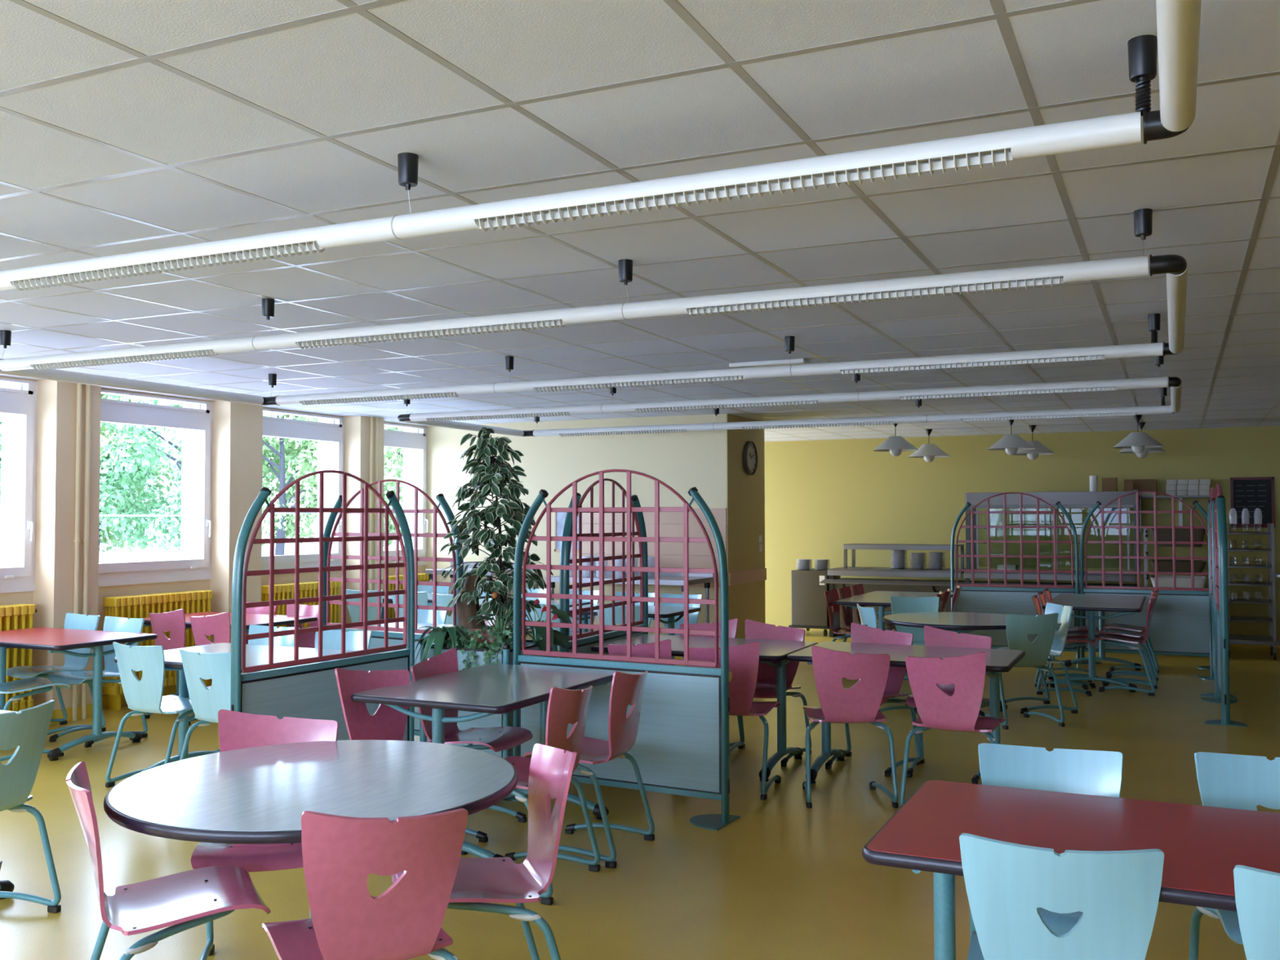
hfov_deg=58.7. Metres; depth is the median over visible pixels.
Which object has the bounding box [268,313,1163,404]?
tube light
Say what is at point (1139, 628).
dining chair
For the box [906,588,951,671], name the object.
dining chair
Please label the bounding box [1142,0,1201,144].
tube
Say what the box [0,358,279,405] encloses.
tube
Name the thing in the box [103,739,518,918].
round table
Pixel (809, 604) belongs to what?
trolley
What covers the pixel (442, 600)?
dining chair
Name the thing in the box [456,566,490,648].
stump
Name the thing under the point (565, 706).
dining chair
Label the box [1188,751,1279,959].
dining chair
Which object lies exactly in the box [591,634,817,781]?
dining table
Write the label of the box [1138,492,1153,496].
tray
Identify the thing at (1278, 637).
baseboard
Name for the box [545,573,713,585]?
countertop
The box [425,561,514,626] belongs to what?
steel table
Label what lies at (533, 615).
dining chair
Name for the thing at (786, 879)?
floor
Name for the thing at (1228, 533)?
shelf
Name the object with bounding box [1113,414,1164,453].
pendant lamp
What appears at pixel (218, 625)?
dining chair
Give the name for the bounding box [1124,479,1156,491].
cardboard box
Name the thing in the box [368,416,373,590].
pipe
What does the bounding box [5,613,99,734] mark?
dining chair
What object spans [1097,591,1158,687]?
dining chair
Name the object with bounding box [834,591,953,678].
dining table
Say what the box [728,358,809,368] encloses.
ceiling box
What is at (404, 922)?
dining chair
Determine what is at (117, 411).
window
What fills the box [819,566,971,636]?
table
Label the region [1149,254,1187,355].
tube
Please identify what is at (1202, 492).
carton
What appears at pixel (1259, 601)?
shelf
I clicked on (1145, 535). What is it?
trolley
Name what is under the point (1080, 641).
dining chair
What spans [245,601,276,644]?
dining chair
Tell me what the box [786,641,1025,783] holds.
dining table
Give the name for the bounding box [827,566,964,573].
countertop
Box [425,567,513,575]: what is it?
countertop
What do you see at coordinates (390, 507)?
railing
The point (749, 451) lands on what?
wall clock
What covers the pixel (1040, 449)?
pendant lamp
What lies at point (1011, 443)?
pendant lamp
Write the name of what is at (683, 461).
wall
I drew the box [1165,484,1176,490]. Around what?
carton
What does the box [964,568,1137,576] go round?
countertop
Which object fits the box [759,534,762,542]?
light switch
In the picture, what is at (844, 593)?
dining chair
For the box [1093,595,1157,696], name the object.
dining chair
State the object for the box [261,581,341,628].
radiator
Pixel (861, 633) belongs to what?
dining chair
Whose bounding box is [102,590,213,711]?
radiator
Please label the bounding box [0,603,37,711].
radiator
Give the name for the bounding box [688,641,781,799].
dining chair
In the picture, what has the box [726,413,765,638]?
wall
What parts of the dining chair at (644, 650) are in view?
backrest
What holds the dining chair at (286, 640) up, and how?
on the floor
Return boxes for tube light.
[0,34,1157,291]
[0,208,1152,371]
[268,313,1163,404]
[403,351,1168,422]
[533,387,1172,436]
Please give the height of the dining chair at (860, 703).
0.859 m
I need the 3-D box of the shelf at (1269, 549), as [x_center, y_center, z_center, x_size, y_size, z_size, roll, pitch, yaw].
[6.671,0.766,12.481,0.450,0.020,0.520,-1,-2,25]
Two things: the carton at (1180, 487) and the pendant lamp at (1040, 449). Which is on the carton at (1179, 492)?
the carton at (1180, 487)
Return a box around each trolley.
[788,568,840,635]
[1143,528,1208,590]
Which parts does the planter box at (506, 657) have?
corner post, panel, corner post, panel, panel, corner post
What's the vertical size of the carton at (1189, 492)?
0.062 m
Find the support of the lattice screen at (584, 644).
on the floor
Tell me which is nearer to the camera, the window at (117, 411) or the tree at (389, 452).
the window at (117, 411)
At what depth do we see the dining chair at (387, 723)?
5.31 m
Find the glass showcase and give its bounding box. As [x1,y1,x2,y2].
[965,489,1140,571]
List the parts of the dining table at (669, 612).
leg, leg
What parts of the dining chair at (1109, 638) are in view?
seat, leg, leg, backrest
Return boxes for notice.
[1097,507,1124,522]
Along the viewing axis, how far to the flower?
6.68 m
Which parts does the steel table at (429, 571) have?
leg, leg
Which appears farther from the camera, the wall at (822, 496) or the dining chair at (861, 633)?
the wall at (822, 496)
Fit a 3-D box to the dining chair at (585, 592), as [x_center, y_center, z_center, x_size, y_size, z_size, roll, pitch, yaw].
[-0.673,1.482,10.918,0.487,0.833,0.520,-1,-2,29]
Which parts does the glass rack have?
frame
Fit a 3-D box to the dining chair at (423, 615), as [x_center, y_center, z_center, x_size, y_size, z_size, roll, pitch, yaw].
[-1.788,1.417,8.792,0.487,0.833,0.520,-1,-2,25]
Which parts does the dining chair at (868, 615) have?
backrest, leg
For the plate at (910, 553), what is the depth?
14.28 m
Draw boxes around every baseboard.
[49,679,212,724]
[557,650,682,665]
[1230,637,1279,647]
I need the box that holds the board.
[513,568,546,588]
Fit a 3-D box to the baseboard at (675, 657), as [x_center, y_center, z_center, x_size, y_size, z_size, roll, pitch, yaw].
[-0.698,1.899,12.315,3.500,0.090,0.012,-1,-2,25]
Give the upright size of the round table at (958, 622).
0.740 m
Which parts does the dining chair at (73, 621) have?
seat, leg, leg, backrest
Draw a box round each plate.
[814,559,830,560]
[910,552,926,554]
[928,551,945,553]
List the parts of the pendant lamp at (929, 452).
lamp shade, globe bulb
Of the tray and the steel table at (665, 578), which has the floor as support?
the steel table at (665, 578)
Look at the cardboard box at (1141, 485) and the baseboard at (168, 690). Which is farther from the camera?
the cardboard box at (1141, 485)
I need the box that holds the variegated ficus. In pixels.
[439,426,553,627]
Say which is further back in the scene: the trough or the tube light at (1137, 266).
the trough
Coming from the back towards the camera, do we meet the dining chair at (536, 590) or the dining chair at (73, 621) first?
the dining chair at (536, 590)
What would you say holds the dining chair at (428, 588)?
on the floor
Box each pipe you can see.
[71,383,81,720]
[81,384,90,719]
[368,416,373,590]
[374,417,378,590]
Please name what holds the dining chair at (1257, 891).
on the floor
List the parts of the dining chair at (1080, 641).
backrest, leg, leg, seat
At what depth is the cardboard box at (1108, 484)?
13.43 m
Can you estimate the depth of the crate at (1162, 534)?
12.58 m
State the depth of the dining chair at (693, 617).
10.46 m
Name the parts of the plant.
orange flower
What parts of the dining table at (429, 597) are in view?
leg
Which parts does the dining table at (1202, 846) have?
leg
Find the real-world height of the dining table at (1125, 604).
0.740 m
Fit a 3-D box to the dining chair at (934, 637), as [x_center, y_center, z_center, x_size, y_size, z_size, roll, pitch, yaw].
[1.863,1.335,6.844,0.487,0.859,0.521,-1,-2,29]
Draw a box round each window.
[0,377,37,593]
[97,389,213,586]
[261,408,344,575]
[383,422,428,565]
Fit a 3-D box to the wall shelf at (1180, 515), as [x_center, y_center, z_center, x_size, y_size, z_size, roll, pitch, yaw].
[6.282,0.409,13.698,1.140,0.432,0.450,-1,-2,25]
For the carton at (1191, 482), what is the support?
on the carton at (1190, 487)
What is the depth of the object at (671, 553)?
11.88 m
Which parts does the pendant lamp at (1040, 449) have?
globe bulb, lamp shade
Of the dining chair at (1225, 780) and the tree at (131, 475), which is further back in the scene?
the tree at (131, 475)
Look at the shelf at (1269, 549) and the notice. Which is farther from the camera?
the notice
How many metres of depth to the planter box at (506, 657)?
6.52 m
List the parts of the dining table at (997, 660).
leg, leg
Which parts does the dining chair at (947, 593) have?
backrest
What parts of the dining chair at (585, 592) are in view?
seat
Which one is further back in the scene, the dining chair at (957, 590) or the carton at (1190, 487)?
the carton at (1190, 487)
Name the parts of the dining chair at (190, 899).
backrest, leg, leg, seat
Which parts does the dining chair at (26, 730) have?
seat, backrest, leg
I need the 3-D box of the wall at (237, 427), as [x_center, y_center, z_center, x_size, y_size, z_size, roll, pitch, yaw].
[-5.372,0.510,7.101,0.480,2.650,13.500,-1,-2,25]
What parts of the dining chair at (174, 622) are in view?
backrest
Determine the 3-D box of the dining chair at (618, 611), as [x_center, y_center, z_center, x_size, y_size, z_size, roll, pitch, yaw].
[-0.085,1.433,9.394,0.487,0.833,0.520,-1,-2,19]
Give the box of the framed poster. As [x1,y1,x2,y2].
[554,511,578,551]
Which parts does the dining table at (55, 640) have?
leg, leg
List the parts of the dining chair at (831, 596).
backrest, leg, seat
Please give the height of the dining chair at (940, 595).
0.833 m
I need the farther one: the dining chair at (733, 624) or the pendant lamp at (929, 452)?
the pendant lamp at (929, 452)
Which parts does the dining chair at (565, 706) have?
seat, leg, leg, backrest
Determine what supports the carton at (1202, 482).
on the carton at (1200, 486)
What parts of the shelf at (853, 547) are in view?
post, post, post, post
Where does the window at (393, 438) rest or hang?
in the wall at (237, 427)
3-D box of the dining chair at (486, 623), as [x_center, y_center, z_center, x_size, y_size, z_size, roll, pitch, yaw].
[-1.374,1.409,8.575,0.487,0.833,0.520,-1,-2,33]
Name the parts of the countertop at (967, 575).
tray rail, tray rail, tray rail, rail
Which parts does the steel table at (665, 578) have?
leg, leg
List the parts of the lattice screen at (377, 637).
post, rail, panel, rail, post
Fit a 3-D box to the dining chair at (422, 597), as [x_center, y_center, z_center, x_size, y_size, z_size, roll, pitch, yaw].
[-2.130,1.491,11.118,0.487,0.833,0.520,-1,-2,25]
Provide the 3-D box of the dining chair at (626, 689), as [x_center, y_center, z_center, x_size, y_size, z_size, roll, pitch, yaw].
[-0.237,1.291,5.326,0.521,0.859,0.487,-1,-2,22]
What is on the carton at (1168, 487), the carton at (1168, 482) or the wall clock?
the carton at (1168, 482)
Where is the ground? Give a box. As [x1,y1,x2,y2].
[98,529,400,563]
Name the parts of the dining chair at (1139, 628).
seat, leg, leg, backrest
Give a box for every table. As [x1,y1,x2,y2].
[0,626,157,760]
[0,710,17,899]
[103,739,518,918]
[114,642,369,775]
[142,611,317,695]
[314,622,511,634]
[351,663,619,857]
[380,592,492,619]
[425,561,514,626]
[479,598,590,609]
[545,569,713,666]
[568,604,701,665]
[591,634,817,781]
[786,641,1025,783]
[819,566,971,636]
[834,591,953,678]
[862,780,1279,959]
[882,612,1007,716]
[1041,593,1146,692]
[1275,572,1279,577]
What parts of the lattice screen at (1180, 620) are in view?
post, foot plate, rail, rail, panel, post, foot plate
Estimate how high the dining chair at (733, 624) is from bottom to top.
0.859 m
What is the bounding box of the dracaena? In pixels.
[400,625,471,664]
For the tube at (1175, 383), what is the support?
attached to the tube light at (1163, 408)
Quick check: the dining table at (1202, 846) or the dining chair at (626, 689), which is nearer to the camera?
the dining table at (1202, 846)
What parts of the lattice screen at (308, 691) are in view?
post, panel, rail, post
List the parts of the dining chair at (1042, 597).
backrest, leg, leg, seat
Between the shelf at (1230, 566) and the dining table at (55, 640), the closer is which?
the dining table at (55, 640)
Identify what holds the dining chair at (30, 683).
on the floor
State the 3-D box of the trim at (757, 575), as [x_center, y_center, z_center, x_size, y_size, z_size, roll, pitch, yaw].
[1.151,1.029,12.130,0.030,0.130,1.140,-1,-2,25]
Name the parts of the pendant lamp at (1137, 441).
globe bulb, lamp shade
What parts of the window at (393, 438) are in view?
transom sash, sill, handle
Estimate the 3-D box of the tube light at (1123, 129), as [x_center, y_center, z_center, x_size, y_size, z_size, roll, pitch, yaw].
[-1.567,-0.806,3.748,5.960,0.246,0.100,-1,-2,25]
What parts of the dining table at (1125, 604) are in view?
leg, leg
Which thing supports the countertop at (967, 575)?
on the floor
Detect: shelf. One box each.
[843,543,964,570]
[1138,495,1209,531]
[1227,532,1271,534]
[1228,547,1271,551]
[1228,564,1271,568]
[1228,581,1271,586]
[1229,598,1272,604]
[1229,615,1272,622]
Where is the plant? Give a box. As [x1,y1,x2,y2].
[466,591,537,647]
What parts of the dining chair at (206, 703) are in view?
leg, backrest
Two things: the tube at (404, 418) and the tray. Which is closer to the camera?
the tube at (404, 418)
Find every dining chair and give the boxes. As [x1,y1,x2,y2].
[0,676,71,761]
[0,699,61,913]
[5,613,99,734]
[46,616,147,747]
[66,760,271,959]
[105,641,194,787]
[144,608,195,719]
[179,648,231,759]
[188,612,244,725]
[190,709,338,959]
[206,624,299,751]
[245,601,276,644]
[261,808,467,959]
[286,604,318,648]
[315,630,372,650]
[334,667,467,855]
[346,589,382,622]
[391,591,427,622]
[391,743,577,959]
[402,608,447,624]
[410,648,533,842]
[417,585,449,605]
[431,592,453,624]
[482,612,497,626]
[502,685,600,905]
[506,588,546,633]
[522,671,654,868]
[528,604,559,650]
[568,589,599,636]
[595,604,639,632]
[607,639,675,795]
[616,591,654,626]
[661,593,702,635]
[679,618,742,748]
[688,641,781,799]
[728,618,811,766]
[802,644,898,808]
[823,589,878,642]
[825,622,920,777]
[837,586,895,642]
[851,583,895,626]
[856,603,914,711]
[890,595,939,697]
[891,591,943,679]
[899,651,1005,808]
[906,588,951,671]
[906,625,992,784]
[951,585,961,612]
[959,832,1164,959]
[969,742,1124,941]
[984,613,1064,729]
[996,602,1078,713]
[1031,595,1096,696]
[1037,591,1100,688]
[1043,588,1101,679]
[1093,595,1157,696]
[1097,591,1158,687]
[1100,588,1159,679]
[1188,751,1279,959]
[1233,865,1279,959]
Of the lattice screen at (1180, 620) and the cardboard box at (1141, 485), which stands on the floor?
the lattice screen at (1180, 620)
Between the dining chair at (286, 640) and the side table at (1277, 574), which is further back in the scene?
the side table at (1277, 574)
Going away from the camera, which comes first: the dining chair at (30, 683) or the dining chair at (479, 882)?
the dining chair at (479, 882)
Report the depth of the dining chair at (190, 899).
3.21 m
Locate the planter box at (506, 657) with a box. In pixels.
[419,636,557,757]
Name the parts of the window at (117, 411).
sill, transom sash, handle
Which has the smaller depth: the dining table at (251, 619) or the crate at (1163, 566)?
the dining table at (251, 619)
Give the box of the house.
[99,437,182,550]
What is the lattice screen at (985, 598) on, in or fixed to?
on the floor
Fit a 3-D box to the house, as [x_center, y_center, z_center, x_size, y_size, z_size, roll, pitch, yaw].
[-29.368,0.771,63.550,10.800,6.000,8.800,-1,-2,25]
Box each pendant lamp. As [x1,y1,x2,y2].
[873,423,918,456]
[908,429,949,462]
[987,419,1035,455]
[1013,425,1054,459]
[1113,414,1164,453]
[1118,422,1165,457]
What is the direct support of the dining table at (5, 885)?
on the floor
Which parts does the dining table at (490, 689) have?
leg, leg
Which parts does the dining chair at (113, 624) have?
leg, seat, leg, backrest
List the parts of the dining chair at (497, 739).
backrest, leg, seat, leg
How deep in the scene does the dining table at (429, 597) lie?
11.67 m
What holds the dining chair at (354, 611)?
on the floor
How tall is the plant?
0.352 m
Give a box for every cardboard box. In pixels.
[1102,477,1117,491]
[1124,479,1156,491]
[1125,482,1133,491]
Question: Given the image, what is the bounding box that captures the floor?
[0,626,1279,959]
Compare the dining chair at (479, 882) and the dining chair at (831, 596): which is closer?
the dining chair at (479, 882)
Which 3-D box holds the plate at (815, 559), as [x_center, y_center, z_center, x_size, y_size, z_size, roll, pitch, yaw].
[2.382,1.046,14.878,0.216,0.015,0.216,-1,-2,25]
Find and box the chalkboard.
[1230,474,1275,528]
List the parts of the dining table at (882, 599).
leg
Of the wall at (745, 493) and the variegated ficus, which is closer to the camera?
the variegated ficus
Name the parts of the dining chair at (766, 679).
leg, backrest, seat, leg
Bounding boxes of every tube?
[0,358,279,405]
[397,413,534,436]
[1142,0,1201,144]
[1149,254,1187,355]
[1168,376,1182,413]
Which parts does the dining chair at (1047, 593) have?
backrest, leg, leg, seat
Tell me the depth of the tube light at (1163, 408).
10.13 m
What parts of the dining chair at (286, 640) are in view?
backrest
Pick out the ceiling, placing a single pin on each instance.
(344, 73)
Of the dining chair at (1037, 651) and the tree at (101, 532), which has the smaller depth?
the dining chair at (1037, 651)
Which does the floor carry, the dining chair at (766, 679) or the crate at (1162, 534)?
the dining chair at (766, 679)
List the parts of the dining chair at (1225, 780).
leg, seat, backrest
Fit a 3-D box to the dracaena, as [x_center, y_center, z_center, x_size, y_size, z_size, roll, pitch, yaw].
[-1.217,1.076,6.685,0.592,0.448,0.398,-1,-2,25]
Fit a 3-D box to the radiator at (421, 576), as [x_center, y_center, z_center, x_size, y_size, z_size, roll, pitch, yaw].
[-2.572,1.505,12.669,0.150,0.905,0.904,-1,-2,25]
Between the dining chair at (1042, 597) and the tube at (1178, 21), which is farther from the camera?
the dining chair at (1042, 597)
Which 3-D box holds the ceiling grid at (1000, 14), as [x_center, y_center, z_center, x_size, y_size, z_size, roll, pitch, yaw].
[0.598,-0.836,6.766,10.650,0.001,17.900,-1,-2,25]
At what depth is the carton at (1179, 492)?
13.45 m
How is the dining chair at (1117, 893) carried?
on the floor
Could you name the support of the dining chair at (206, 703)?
on the floor
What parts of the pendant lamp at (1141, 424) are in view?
globe bulb, lamp shade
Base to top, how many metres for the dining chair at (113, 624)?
0.833 m
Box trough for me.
[468,626,511,644]
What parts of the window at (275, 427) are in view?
transom sash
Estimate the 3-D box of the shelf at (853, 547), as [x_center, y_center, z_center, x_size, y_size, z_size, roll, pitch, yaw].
[3.363,0.979,14.521,1.440,0.315,0.455,-1,-2,25]
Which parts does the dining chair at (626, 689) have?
seat, leg, leg, backrest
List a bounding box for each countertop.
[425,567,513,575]
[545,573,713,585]
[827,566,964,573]
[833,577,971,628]
[960,568,1137,626]
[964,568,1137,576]
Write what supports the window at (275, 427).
in the wall at (237, 427)
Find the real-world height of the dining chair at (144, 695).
0.833 m
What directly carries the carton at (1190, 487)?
on the carton at (1189, 492)
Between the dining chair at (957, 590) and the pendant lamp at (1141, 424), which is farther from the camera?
the pendant lamp at (1141, 424)
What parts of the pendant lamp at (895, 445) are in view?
lamp shade, globe bulb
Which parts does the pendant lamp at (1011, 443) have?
lamp shade, globe bulb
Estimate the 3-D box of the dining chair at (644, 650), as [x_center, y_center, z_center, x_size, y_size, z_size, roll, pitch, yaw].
[0.098,1.332,6.657,0.487,0.859,0.521,-1,-2,29]
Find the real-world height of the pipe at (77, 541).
2.600 m
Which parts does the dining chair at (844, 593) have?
backrest, seat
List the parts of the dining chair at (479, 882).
seat, leg, leg, backrest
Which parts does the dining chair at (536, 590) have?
backrest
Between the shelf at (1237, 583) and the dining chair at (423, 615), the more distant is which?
the shelf at (1237, 583)
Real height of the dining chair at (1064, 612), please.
0.833 m
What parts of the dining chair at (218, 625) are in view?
leg, backrest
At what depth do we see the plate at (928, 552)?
14.27 m
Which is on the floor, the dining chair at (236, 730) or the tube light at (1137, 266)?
the dining chair at (236, 730)
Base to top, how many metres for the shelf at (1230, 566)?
0.020 m
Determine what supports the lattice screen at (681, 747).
on the floor
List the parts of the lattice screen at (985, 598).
post, rail, panel, rail, post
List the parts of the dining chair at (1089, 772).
leg, backrest, seat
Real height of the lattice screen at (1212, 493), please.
1.802 m
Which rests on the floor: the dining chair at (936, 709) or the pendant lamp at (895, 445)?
the dining chair at (936, 709)
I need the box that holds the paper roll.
[1089,475,1097,491]
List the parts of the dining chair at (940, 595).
backrest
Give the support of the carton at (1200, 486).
on the carton at (1202, 492)
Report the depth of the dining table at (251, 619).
9.07 m
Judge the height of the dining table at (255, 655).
0.740 m
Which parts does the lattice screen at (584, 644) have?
post, panel, rail, post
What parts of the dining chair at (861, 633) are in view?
leg, seat, backrest, leg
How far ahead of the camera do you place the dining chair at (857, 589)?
11.90 m
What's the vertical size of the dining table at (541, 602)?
0.740 m
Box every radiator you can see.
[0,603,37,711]
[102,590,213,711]
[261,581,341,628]
[383,573,430,618]
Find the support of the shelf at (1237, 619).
attached to the glass rack
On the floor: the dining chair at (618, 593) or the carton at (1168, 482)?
the dining chair at (618, 593)
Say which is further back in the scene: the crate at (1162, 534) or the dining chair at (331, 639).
the crate at (1162, 534)
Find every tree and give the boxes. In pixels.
[0,419,1,511]
[98,393,174,559]
[98,393,290,559]
[169,412,317,555]
[267,417,403,542]
[383,425,403,546]
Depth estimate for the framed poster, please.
12.44 m
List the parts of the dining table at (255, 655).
leg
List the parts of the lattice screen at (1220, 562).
post, panel, foot plate, rail, post, foot plate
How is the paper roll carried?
on the glass showcase
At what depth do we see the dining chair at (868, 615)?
8.96 m
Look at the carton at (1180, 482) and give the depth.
13.45 m
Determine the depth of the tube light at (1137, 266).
4.66 m
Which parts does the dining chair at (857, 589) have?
backrest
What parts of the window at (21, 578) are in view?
transom sash, sill, handle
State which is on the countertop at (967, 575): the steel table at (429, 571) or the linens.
the linens
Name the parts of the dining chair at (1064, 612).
leg, seat, leg, backrest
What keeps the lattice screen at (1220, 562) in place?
on the floor
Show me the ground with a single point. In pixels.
(142, 555)
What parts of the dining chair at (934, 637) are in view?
leg, seat, backrest, leg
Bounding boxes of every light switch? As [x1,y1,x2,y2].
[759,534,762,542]
[759,543,762,551]
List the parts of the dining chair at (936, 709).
leg, backrest, seat, leg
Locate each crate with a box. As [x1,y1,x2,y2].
[1149,528,1205,546]
[1150,560,1206,572]
[1150,575,1206,591]
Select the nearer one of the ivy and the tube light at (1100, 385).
the ivy
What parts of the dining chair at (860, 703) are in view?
leg, seat, backrest, leg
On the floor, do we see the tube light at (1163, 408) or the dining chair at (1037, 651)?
the dining chair at (1037, 651)
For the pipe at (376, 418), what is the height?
2.600 m
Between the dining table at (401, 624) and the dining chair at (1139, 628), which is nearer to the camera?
the dining table at (401, 624)
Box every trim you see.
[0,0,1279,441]
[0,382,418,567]
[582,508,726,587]
[728,568,766,585]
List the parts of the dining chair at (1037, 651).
leg, backrest, seat, leg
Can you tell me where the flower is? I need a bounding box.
[533,599,558,620]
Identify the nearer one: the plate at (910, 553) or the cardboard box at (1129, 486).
the cardboard box at (1129, 486)
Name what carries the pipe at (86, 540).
attached to the wall at (237, 427)
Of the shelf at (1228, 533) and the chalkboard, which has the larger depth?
the chalkboard
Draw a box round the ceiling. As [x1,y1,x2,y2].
[0,0,1279,441]
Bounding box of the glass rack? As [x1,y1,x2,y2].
[1226,523,1279,660]
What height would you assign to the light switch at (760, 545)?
0.080 m
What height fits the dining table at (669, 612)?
0.740 m
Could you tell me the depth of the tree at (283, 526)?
36.20 m
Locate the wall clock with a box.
[742,440,757,475]
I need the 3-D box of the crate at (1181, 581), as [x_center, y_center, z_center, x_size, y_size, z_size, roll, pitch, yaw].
[6.043,1.166,12.765,0.570,0.160,0.480,-1,-2,25]
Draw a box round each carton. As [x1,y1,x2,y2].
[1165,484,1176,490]
[1165,490,1176,495]
[1166,479,1177,484]
[1177,479,1188,484]
[1177,484,1186,490]
[1177,490,1187,495]
[1187,484,1198,490]
[1187,490,1198,495]
[1188,479,1199,484]
[1198,484,1209,490]
[1198,489,1209,495]
[1199,479,1210,484]
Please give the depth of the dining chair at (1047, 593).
10.94 m
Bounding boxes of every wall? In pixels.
[0,375,426,710]
[425,413,726,657]
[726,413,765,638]
[764,426,1279,638]
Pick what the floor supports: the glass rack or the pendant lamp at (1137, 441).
the glass rack
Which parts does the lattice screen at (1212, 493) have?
post, panel, post, foot plate, foot plate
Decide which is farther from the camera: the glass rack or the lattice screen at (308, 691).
the glass rack
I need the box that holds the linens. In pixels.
[997,564,1017,569]
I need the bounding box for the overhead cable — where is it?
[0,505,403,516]
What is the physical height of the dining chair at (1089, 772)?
0.833 m
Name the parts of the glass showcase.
corner post, corner post, lamp rail, corner post, corner post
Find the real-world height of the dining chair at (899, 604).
0.833 m
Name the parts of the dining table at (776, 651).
leg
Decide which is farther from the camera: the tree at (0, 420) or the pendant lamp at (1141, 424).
the tree at (0, 420)
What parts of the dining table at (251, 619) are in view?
leg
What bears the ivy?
in the planter box at (506, 657)
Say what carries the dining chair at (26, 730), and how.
on the floor
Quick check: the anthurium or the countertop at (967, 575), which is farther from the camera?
the countertop at (967, 575)
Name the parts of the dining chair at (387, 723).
backrest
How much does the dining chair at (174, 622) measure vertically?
0.859 m
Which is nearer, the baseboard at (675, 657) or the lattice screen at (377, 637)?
the lattice screen at (377, 637)
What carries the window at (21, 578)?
in the wall at (237, 427)
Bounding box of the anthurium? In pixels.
[504,599,572,656]
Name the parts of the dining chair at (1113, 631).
seat, leg, leg, backrest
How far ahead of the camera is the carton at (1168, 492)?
13.50 m
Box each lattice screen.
[230,470,414,741]
[322,479,463,735]
[503,469,740,831]
[559,478,648,660]
[950,492,1080,664]
[1080,490,1210,669]
[1197,487,1236,698]
[1200,483,1247,727]
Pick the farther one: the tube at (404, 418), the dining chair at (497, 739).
the tube at (404, 418)
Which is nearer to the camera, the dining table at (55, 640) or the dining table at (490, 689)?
the dining table at (490, 689)
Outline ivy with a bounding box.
[444,624,528,669]
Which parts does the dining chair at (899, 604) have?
backrest, seat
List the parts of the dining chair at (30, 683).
leg, seat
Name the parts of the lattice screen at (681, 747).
foot plate, post, rail, panel, rail, post, foot plate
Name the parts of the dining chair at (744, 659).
backrest, seat, leg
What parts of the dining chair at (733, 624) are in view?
backrest, leg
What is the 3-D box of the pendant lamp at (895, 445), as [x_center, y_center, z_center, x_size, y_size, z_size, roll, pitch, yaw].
[2.789,-0.456,12.412,0.490,0.402,0.490,-1,-2,25]
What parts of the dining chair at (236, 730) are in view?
leg, seat, backrest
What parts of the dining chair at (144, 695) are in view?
leg, backrest, seat, leg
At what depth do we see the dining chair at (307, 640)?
9.29 m

